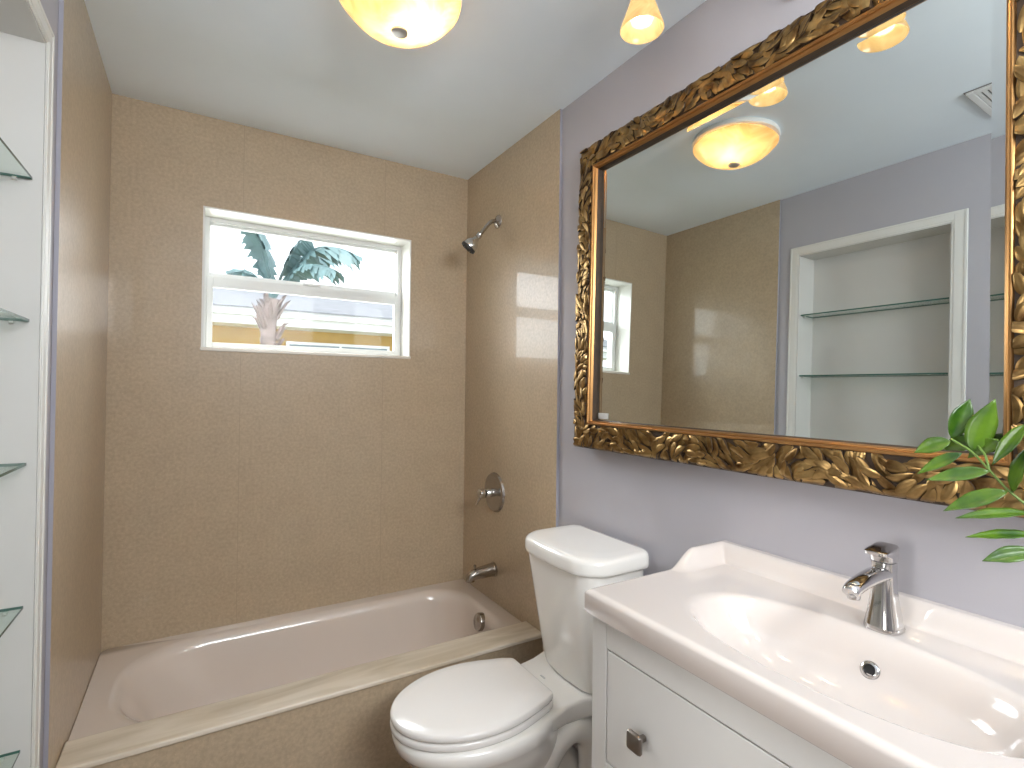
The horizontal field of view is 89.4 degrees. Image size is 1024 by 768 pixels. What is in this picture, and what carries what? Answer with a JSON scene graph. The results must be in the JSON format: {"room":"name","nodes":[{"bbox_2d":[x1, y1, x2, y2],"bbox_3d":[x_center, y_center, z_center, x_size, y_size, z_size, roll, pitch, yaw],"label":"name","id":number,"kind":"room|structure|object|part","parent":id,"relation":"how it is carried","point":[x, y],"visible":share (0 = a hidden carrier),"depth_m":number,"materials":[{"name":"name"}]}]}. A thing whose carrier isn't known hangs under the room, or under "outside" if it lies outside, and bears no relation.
{"room":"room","nodes":[
{"label":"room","id":0,"kind":"room"},
{"bbox_2d":[27,0,58,767],"bbox_3d":[-0.823,0.103,0.561,0.200,2.440,3.150,1,-1,-31],"label":"wall","id":1,"kind":"structure","parent":0,"point":[51,7],"depth_m":1.26,"materials":[{"name":"purple paint"}]},
{"bbox_2d":[0,0,45,767],"bbox_3d":[-0.971,0.220,0.861,0.140,2.008,0.652,1,-1,-31],"label":"niche","id":2,"kind":"object","parent":1,"relation":"attached to","point":[22,42],"visible":1,"depth_m":1.16,"materials":[{"name":"white paint"}]},
{"bbox_2d":[0,750,19,767],"bbox_3d":[-0.983,0.821,0.852,0.118,0.012,0.643,1,-1,-31],"label":"glass shelf","id":3,"kind":"object","parent":2,"relation":"attached to","point":[2,757],"visible":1,"depth_m":1.14,"materials":[{"name":"clear glass"}]},
{"bbox_2d":[0,606,22,636],"bbox_3d":[-0.980,0.501,0.855,0.118,0.012,0.643,1,-1,-31],"label":"glass shelf","id":4,"kind":"object","parent":2,"relation":"attached to","point":[5,611],"visible":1,"depth_m":1.14,"materials":[{"name":"clear glass"}]},
{"bbox_2d":[0,463,25,476],"bbox_3d":[-0.976,0.181,0.858,0.118,0.012,0.643,1,-1,-31],"label":"glass shelf","id":5,"kind":"object","parent":2,"relation":"attached to","point":[20,465],"visible":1,"depth_m":1.14,"materials":[{"name":"clear glass"}]},
{"bbox_2d":[0,308,28,323],"bbox_3d":[-0.972,-0.142,0.862,0.118,0.012,0.643,1,-1,-31],"label":"glass shelf","id":6,"kind":"object","parent":2,"relation":"attached to","point":[10,320],"visible":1,"depth_m":1.14,"materials":[{"name":"clear glass"}]},
{"bbox_2d":[0,137,31,179],"bbox_3d":[-0.969,-0.463,0.865,0.118,0.012,0.643,1,-1,-31],"label":"glass shelf","id":7,"kind":"object","parent":2,"relation":"attached to","point":[14,176],"visible":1,"depth_m":1.15,"materials":[{"name":"clear glass"}]},
{"bbox_2d":[27,0,54,767],"bbox_3d":[-0.905,0.225,0.894,0.007,2.102,0.752,1,-1,-31],"label":"trim","id":8,"kind":"structure","parent":1,"relation":"attached to","point":[36,7],"depth_m":1.19,"materials":[{"name":"white paint"}]},
{"bbox_2d":[43,0,111,767],"bbox_3d":[-1.338,0.108,1.619,0.010,2.440,0.806,1,-1,-31],"label":"stone wall","id":9,"kind":"structure","parent":0,"point":[84,93],"depth_m":1.49,"materials":[{"name":"beige"}]},
{"bbox_2d":[101,93,467,651],"bbox_3d":[-0.957,0.121,2.436,2.100,2.440,0.200,1,-1,-31],"label":"wall","id":10,"kind":"structure","parent":0,"point":[309,510],"depth_m":2.24,"materials":[{"name":"beige stone"}]},
{"bbox_2d":[200,206,410,358],"bbox_3d":[-0.941,-0.429,2.444,0.902,0.597,0.206,1,-1,-31],"label":"window","id":11,"kind":"structure","parent":10,"relation":"in","point":[400,298],"depth_m":2.44,"materials":[{"name":"white paint"}]},
{"bbox_3d":[-0.962,-0.307,2.474,0.860,0.316,0.024,1,-1,-31],"label":"sash","id":12,"kind":"part","parent":11,"relation":"part of","materials":[{"name":"white metal"}]},
{"bbox_3d":[-0.973,-0.582,2.500,0.860,0.256,0.022,1,-1,-31],"label":"sash","id":13,"kind":"part","parent":11,"relation":"part of","materials":[{"name":"white metal"}]},
{"bbox_3d":[-0.945,-0.138,2.441,0.902,0.014,0.206,1,-1,-31],"label":"sill","id":14,"kind":"part","parent":11,"relation":"part of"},
{"bbox_2d":[92,638,542,767],"bbox_3d":[-0.534,1.175,1.725,1.509,0.326,0.042,1,-1,-31],"label":"bathtub apron","id":15,"kind":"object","parent":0,"point":[351,730],"depth_m":1.65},
{"bbox_2d":[56,621,541,767],"bbox_3d":[-0.550,1.004,1.757,1.509,0.016,0.137,1,-1,-31],"label":"ledge","id":16,"kind":"object","parent":15,"relation":"on","point":[94,750],"visible":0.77,"depth_m":1.62,"materials":[{"name":"beige stone"}]},
{"bbox_2d":[84,0,705,179],"bbox_3d":[-0.103,-1.154,1.058,2.100,0.100,3.450,1,-1,-31],"label":"ceiling","id":17,"kind":"structure","parent":0,"point":[451,105],"depth_m":1.80,"materials":[{"name":"paint"}]},
{"bbox_2d":[339,0,462,48],"bbox_3d":[-0.315,-1.041,1.455,0.350,0.120,0.350,1,-1,-31],"label":"ceiling light","id":18,"kind":"object","parent":17,"relation":"attached to","point":[404,24],"visible":1,"depth_m":1.43,"materials":[{"name":"yellow glass"}]},
{"bbox_2d":[463,109,562,650],"bbox_3d":[-0.031,0.131,2.395,0.012,2.440,0.826,1,-1,-31],"label":"stone wall","id":19,"kind":"structure","parent":0,"point":[512,367],"depth_m":2.32,"materials":[{"name":"beige"}]},
{"bbox_2d":[465,562,497,582],"bbox_3d":[-0.148,0.874,2.414,0.148,0.072,0.068,1,-1,-31],"label":"tub spout","id":20,"kind":"object","parent":19,"relation":"attached to","point":[490,569],"visible":1,"depth_m":2.40,"materials":[{"name":"silver metal"}]},
{"bbox_2d":[462,215,501,253],"bbox_3d":[-0.149,-0.707,2.439,0.183,0.200,0.075,1,-1,-23],"label":"shower fixture","id":21,"kind":"object","parent":19,"relation":"attached to","point":[470,244],"visible":1,"depth_m":2.41,"materials":[{"name":"silver metal"}]},
{"bbox_3d":[-0.113,-0.734,2.440,0.110,0.099,0.019,1,-1,-31],"label":"arm","id":22,"kind":"part","parent":21,"relation":"part of","materials":[{"name":"silver metal"}]},
{"bbox_2d":[475,472,504,511],"bbox_3d":[-0.122,0.512,2.430,0.096,0.188,0.188,1,-1,-31],"label":"shower valve","id":23,"kind":"object","parent":19,"relation":"attached to","point":[493,491],"visible":1,"depth_m":2.42,"materials":[{"name":"silver metal"}]},
{"bbox_3d":[-0.124,0.512,2.429,0.081,0.048,0.048,1,-1,-31],"label":"handle","id":24,"kind":"part","parent":23,"relation":"part of","materials":[{"name":"silver metal"}]},
{"bbox_2d":[558,0,1023,746],"bbox_3d":[0.638,0.129,1.442,0.150,2.440,3.150,1,-1,-31],"label":"wall","id":25,"kind":"structure","parent":0,"point":[665,509],"depth_m":1.43,"materials":[{"name":"purple paint"}]},
{"bbox_2d":[620,0,663,44],"bbox_3d":[0.584,-0.976,1.098,0.332,0.172,0.729,1,-1,-31],"label":"vanity light","id":26,"kind":"object","parent":25,"relation":"attached to","point":[643,22],"visible":1,"depth_m":1.32,"materials":[{"name":"yellow glass"}]},
{"bbox_3d":[0.328,-0.955,1.306,0.045,0.070,0.045,1,-1,-31],"label":"bulb","id":27,"kind":"part","parent":26,"relation":"part of","materials":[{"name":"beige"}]},
{"bbox_2d":[573,0,1023,517],"bbox_3d":[0.568,-0.316,1.347,0.067,1.081,1.274,1,-1,-31],"label":"mirror","id":28,"kind":"object","parent":25,"relation":"attached to","point":[798,263],"visible":0.99,"depth_m":1.16,"materials":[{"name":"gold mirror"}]},
{"bbox_3d":[-0.132,1.386,1.031,2.100,0.100,3.450,1,-1,-31],"label":"floor","id":29,"kind":"structure","parent":0,"visible":0},
{"bbox_2d":[68,579,520,740],"bbox_3d":[-0.727,1.167,2.046,1.510,0.304,0.700,1,-1,-31],"label":"bathtub","id":30,"kind":"object","parent":29,"relation":"on","point":[130,684],"visible":0.48,"depth_m":2.17,"materials":[{"name":"ceramic"}]},
{"bbox_3d":[-0.146,1.075,2.338,0.040,0.080,0.078,1,-1,-31],"label":"overflow plate","id":31,"kind":"part","parent":30,"relation":"part of","materials":[{"name":"silver metal"}]},
{"bbox_2d":[390,525,648,767],"bbox_3d":[0.007,0.923,1.558,0.756,0.838,0.415,1,-1,-31],"label":"toilet","id":32,"kind":"object","parent":29,"relation":"on","point":[498,712],"visible":0.88,"depth_m":1.51,"materials":[{"name":"ceramic"}]},
{"bbox_3d":[-0.127,0.927,1.492,0.446,0.020,0.344,1,-1,-31],"label":"seat","id":33,"kind":"part","parent":32,"relation":"part of","materials":[{"name":"white plastic"}]},
{"bbox_3d":[-0.127,0.902,1.492,0.446,0.026,0.344,1,-1,-31],"label":"seat lid","id":34,"kind":"part","parent":32,"relation":"part of","materials":[{"name":"white plastic"}]},
{"bbox_3d":[0.219,0.744,1.677,0.251,0.372,0.352,1,-1,-31],"label":"tank","id":35,"kind":"part","parent":32,"relation":"part of","materials":[{"name":"ceramic"}]},
{"bbox_3d":[0.217,0.533,1.677,0.265,0.050,0.390,1,-1,-31],"label":"tank lid","id":36,"kind":"part","parent":32,"relation":"part of","materials":[{"name":"ceramic"}]},
{"bbox_2d":[592,616,851,767],"bbox_3d":[0.573,0.928,0.898,0.474,0.828,0.859,1,-1,-31],"label":"vanity cabinet","id":37,"kind":"object","parent":29,"relation":"on","point":[648,711],"visible":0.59,"depth_m":0.98,"materials":[{"name":"paint"}]},
{"bbox_3d":[0.247,0.702,1.019,0.035,0.036,0.036,1,-1,-31],"label":"knob","id":38,"kind":"part","parent":37,"relation":"part of","materials":[{"name":"brown metal"}]},
{"bbox_3d":[0.410,0.696,0.801,0.019,0.238,0.761,1,-1,-31],"label":"drawer","id":39,"kind":"part","parent":37,"relation":"part of","materials":[{"name":"paint"}]},
{"bbox_2d":[584,540,1023,767],"bbox_3d":[0.589,0.496,0.910,0.472,0.160,0.869,1,-1,-31],"label":"washbasin","id":40,"kind":"object","parent":37,"relation":"in","point":[780,636],"visible":0.98,"depth_m":0.93,"materials":[{"name":"ceramic"}]},
{"bbox_2d":[842,542,905,635],"bbox_3d":[0.662,0.382,0.955,0.162,0.157,0.060,1,-1,-31],"label":"faucet","id":41,"kind":"object","parent":40,"relation":"on","point":[883,615],"visible":1,"depth_m":0.96,"materials":[{"name":"silver metal"}]},
{"bbox_3d":[0.648,0.360,0.946,0.127,0.040,0.037,1,-1,-31],"label":"spout","id":42,"kind":"part","parent":41,"relation":"part of","materials":[{"name":"silver metal"}]},
{"bbox_3d":[0.697,0.319,0.976,0.061,0.029,0.040,1,-1,-31],"label":"lever","id":43,"kind":"part","parent":41,"relation":"part of","materials":[{"name":"silver metal"}]},
{"bbox_2d":[914,399,1023,562],"bbox_3d":[0.770,0.241,0.766,0.137,0.436,0.311,1,-1,-31],"label":"potted plant","id":44,"kind":"object","parent":40,"relation":"on","point":[979,429],"visible":1,"depth_m":0.82,"materials":[{"name":"green plant"}]},
{"bbox_3d":[0.773,0.210,0.773,0.062,0.301,0.214,1,-1,-22],"label":"stem","id":45,"kind":"part","parent":44,"relation":"part of","materials":[{"name":"green plant"}]},
{"label":"outside","id":46,"kind":"structure","parent":0,"visible":0},
{"bbox_3d":[-5.941,1.834,16.942,36.000,0.100,29.800,1,-1,-31],"label":"ground","id":47,"kind":"structure","parent":46,"visible":0},
{"bbox_2d":[225,231,362,344],"bbox_3d":[-2.182,0.009,5.585,1.098,3.404,1.316,0,-1,33],"label":"palm tree","id":48,"kind":"object","parent":47,"relation":"on","point":[304,261],"visible":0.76,"depth_m":5.43,"materials":[{"name":"green plant"}]},
{"bbox_2d":[211,272,392,350],"bbox_3d":[-3.505,-0.224,11.995,18.200,3.970,6.880,1,-1,-31],"label":"house","id":49,"kind":"structure","parent":47,"relation":"on","point":[313,322],"depth_m":8.59,"materials":[{"name":"yellow paint"}]},
{"bbox_3d":[-2.978,-0.160,8.970,1.640,0.970,0.015,1,-1,-31],"label":"pane","id":50,"kind":"part","parent":49,"relation":"part of","materials":[{"name":"white glass"}]}
]}

